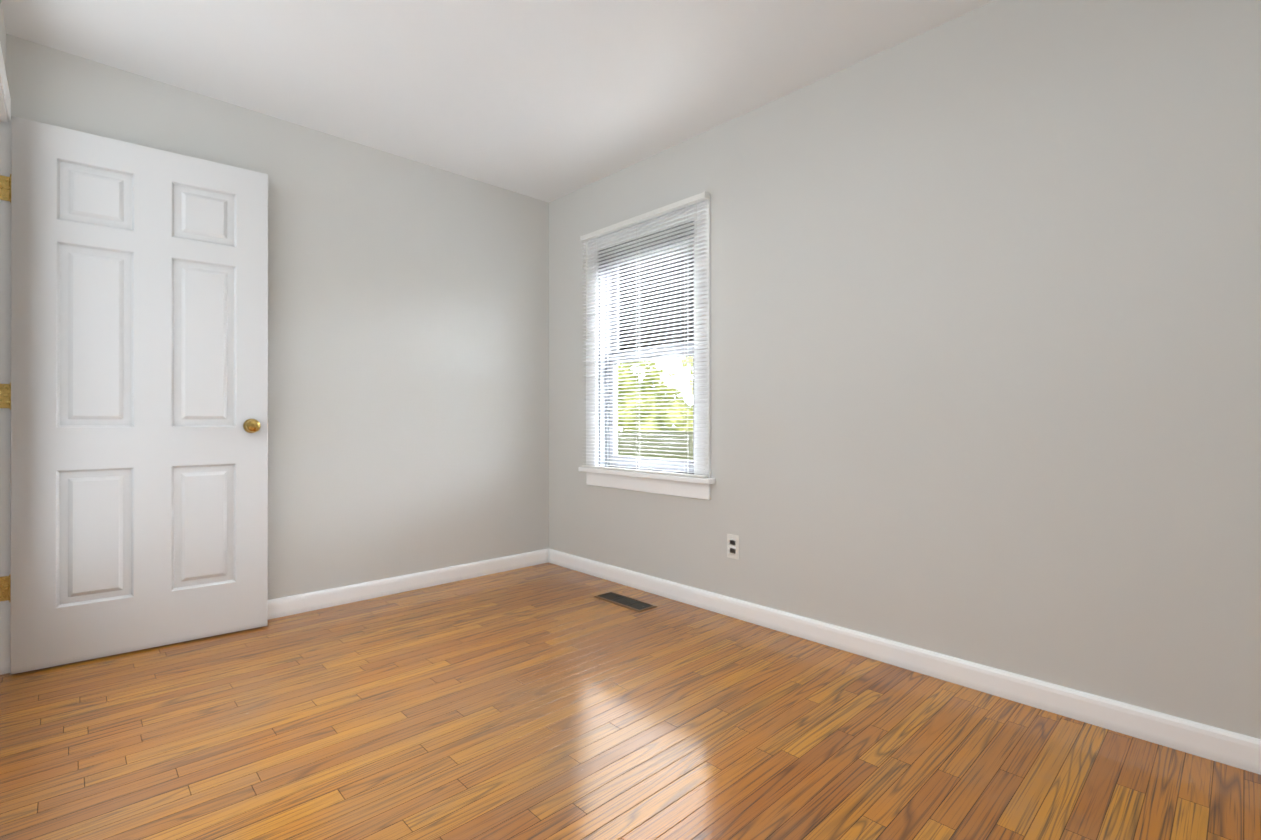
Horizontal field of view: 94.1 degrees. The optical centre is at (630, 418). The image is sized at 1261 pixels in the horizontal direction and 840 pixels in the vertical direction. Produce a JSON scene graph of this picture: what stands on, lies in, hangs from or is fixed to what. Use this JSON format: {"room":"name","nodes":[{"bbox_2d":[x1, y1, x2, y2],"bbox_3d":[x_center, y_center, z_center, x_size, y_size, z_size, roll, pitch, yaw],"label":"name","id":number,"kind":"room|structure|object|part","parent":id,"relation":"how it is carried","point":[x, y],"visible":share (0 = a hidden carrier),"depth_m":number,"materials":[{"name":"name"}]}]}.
{"room":"empty bedroom","nodes":[
{"label":"empty bedroom","id":0,"kind":"room"},
{"bbox_2d":[0,0,5,70],"bbox_3d":[-1.037,-0.249,0.734,0.140,2.385,4.180,0,0,-44],"label":"wall","id":1,"kind":"structure","parent":0,"point":[2,36],"depth_m":2.08,"materials":[{"name":"paint"}]},
{"bbox_2d":[0,44,10,674],"bbox_3d":[-2.053,-0.129,1.808,0.154,2.148,0.943,0,0,-44],"label":"door frame","id":2,"kind":"structure","parent":1,"relation":"attached to","point":[5,354],"depth_m":2.18,"materials":[{"name":"white paint"}]},
{"bbox_3d":[-2.321,-0.113,2.173,0.038,1.573,0.003,0,0,-44],"label":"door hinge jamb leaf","id":3,"kind":"part","parent":2,"relation":"part of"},
{"bbox_2d":[8,116,267,674],"bbox_3d":[-1.980,-0.087,2.428,0.821,2.052,0.048,0,0,-39],"label":"door","id":4,"kind":"structure","parent":2,"relation":"attached to","point":[139,389],"depth_m":2.38,"materials":[{"name":"white paint"}]},
{"bbox_3d":[-2.292,-0.113,2.172,0.012,1.587,0.046,0,0,-44],"label":"door hinges","id":5,"kind":"part","parent":4,"relation":"part of","materials":[{"name":"gold metal"}]},
{"bbox_2d":[243,419,260,432],"bbox_3d":[-1.696,0.032,2.654,0.098,0.064,0.170,0,0,-44],"label":"door knob","id":6,"kind":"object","parent":4,"relation":"attached to","point":[251,425],"depth_m":2.58,"materials":[{"name":"gold metal"}]},
{"bbox_2d":[6,34,548,599],"bbox_3d":[-1.486,-0.245,3.098,2.475,2.385,0.140,0,0,-44],"label":"wall","id":7,"kind":"structure","parent":0,"point":[408,366],"depth_m":3.12,"materials":[{"name":"paint"}]},
{"bbox_2d":[268,548,548,619],"bbox_3d":[-1.433,0.903,3.040,2.475,0.089,0.014,0,0,-44],"label":"baseboard","id":8,"kind":"structure","parent":7,"relation":"attached to","point":[301,603],"depth_m":3.19,"materials":[{"name":"white paint"}]},
{"bbox_2d":[1,0,994,202],"bbox_3d":[-0.561,-1.491,1.190,4.055,0.100,4.180,0,0,-44],"label":"ceiling","id":9,"kind":"structure","parent":0,"point":[548,101],"depth_m":2.36,"materials":[{"name":"paint"}]},
{"bbox_2d":[0,563,1260,839],"bbox_3d":[-0.561,0.974,1.186,4.055,0.060,4.180,0,0,-44],"label":"floor","id":10,"kind":"structure","parent":0,"point":[546,701],"depth_m":1.72,"materials":[{"name":"brown wood"}]},
{"bbox_2d":[594,591,656,612],"bbox_3d":[-0.030,0.944,3.041,0.128,0.007,0.350,0,0,-44],"label":"floor vent","id":11,"kind":"object","parent":10,"relation":"in","point":[636,605],"visible":1,"depth_m":3.03,"materials":[{"name":"brown metal"}]},
{"bbox_2d":[549,0,1260,738],"bbox_3d":[0.855,-0.246,2.540,0.140,2.385,4.180,0,0,-44],"label":"wall","id":12,"kind":"structure","parent":0,"point":[985,334],"depth_m":2.02,"materials":[{"name":"paint"}]},
{"bbox_2d":[582,196,710,499],"bbox_3d":[0.097,-0.352,3.285,0.176,1.510,0.957,0,0,-44],"label":"window","id":13,"kind":"structure","parent":12,"relation":"in","point":[662,293],"depth_m":3.23,"materials":[{"name":"white paint"}]},
{"bbox_3d":[0.042,0.286,3.232,0.024,0.011,0.957,0,0,-44],"label":"window blind bottom rail","id":14,"kind":"part","parent":13,"relation":"part of","materials":[{"name":"white plastic"}]},
{"bbox_2d":[580,191,709,241],"bbox_3d":[0.043,-1.097,3.235,0.040,0.034,0.969,0,0,-44],"label":"blind headrail","id":15,"kind":"object","parent":13,"relation":"attached to","point":[700,197],"visible":1,"depth_m":3.16,"materials":[{"name":"white plastic"}]},
{"bbox_2d":[586,240,586,339],"bbox_3d":[-0.264,-0.773,3.523,0.009,0.602,0.009,0,0,-44],"label":"blind wand","id":16,"kind":"object","parent":15,"relation":"hanging from","point":[586,289],"visible":0.98,"depth_m":3.52,"materials":[{"name":"white plastic"}]},
{"bbox_2d":[597,236,598,465],"bbox_3d":[-0.198,-0.401,3.485,0.028,1.364,0.008,0,0,-44],"label":"blind cord","id":17,"kind":"object","parent":15,"relation":"hanging from","point":[597,236],"depth_m":3.48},
{"bbox_2d":[636,221,636,469],"bbox_3d":[0.044,-0.401,3.231,0.028,1.364,0.008,0,0,-44],"label":"blind cord","id":18,"kind":"object","parent":15,"relation":"hanging from","point":[636,340],"depth_m":3.22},
{"bbox_2d":[687,200,696,473],"bbox_3d":[0.299,-0.402,2.944,0.027,1.364,0.089,0,0,-23],"label":"blind cord","id":19,"kind":"object","parent":15,"relation":"hanging from","point":[696,200],"depth_m":2.97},
{"bbox_2d":[599,221,693,473],"bbox_3d":[0.121,-0.346,3.308,0.140,1.332,0.765,0,0,-44],"label":"liner","id":20,"kind":"object","parent":13,"relation":"attached to","point":[602,451],"visible":0.29,"depth_m":3.53,"materials":[{"name":"paint"}]},
{"bbox_3d":[0.064,0.361,3.253,0.016,0.083,0.955,0,0,-44],"label":"window apron","id":21,"kind":"part","parent":13,"relation":"part of","materials":[{"name":"white wood"}]},
{"bbox_3d":[0.123,-0.048,3.310,0.034,0.658,0.725,0,0,-44],"label":"window sash","id":22,"kind":"part","parent":13,"relation":"part of","materials":[{"name":"white wood"}]},
{"bbox_3d":[0.148,-0.677,3.335,0.034,0.630,0.725,0,0,-44],"label":"window sash","id":23,"kind":"part","parent":13,"relation":"part of","materials":[{"name":"white wood"}]},
{"bbox_3d":[0.123,-0.056,3.310,0.003,0.559,0.633,0,0,-44],"label":"sash glass","id":24,"kind":"part","parent":13,"relation":"part of","materials":[{"name":"clear glass"}]},
{"bbox_3d":[0.148,-0.674,3.335,0.003,0.533,0.633,0,0,-44],"label":"sash glass","id":25,"kind":"part","parent":13,"relation":"part of","materials":[{"name":"clear glass"}]},
{"bbox_2d":[578,467,715,483],"bbox_3d":[0.077,0.306,3.266,0.130,0.027,1.015,0,0,-44],"label":"window sill","id":26,"kind":"structure","parent":12,"relation":"attached to","point":[658,476],"depth_m":3.14,"materials":[{"name":"white paint"}]},
{"bbox_2d":[727,534,738,559],"bbox_3d":[0.490,0.612,2.812,0.008,0.115,0.070,0,0,-44],"label":"electrical outlet","id":27,"kind":"object","parent":12,"relation":"attached to","point":[732,546],"visible":1,"depth_m":2.81,"materials":[{"name":"white plastic"}]},
{"bbox_2d":[730,539,735,553],"bbox_3d":[0.489,0.612,2.811,0.003,0.073,0.034,0,0,-44],"label":"receptacle","id":28,"kind":"object","parent":27,"relation":"attached to","point":[732,541],"depth_m":2.81,"materials":[{"name":"white plastic"}]},
{"bbox_2d":[548,549,1260,774],"bbox_3d":[0.799,0.902,2.484,0.014,0.089,3.900,0,0,-44],"label":"baseboard","id":29,"kind":"structure","parent":12,"relation":"attached to","point":[1233,749],"depth_m":2.05,"materials":[{"name":"white paint"}]}
]}

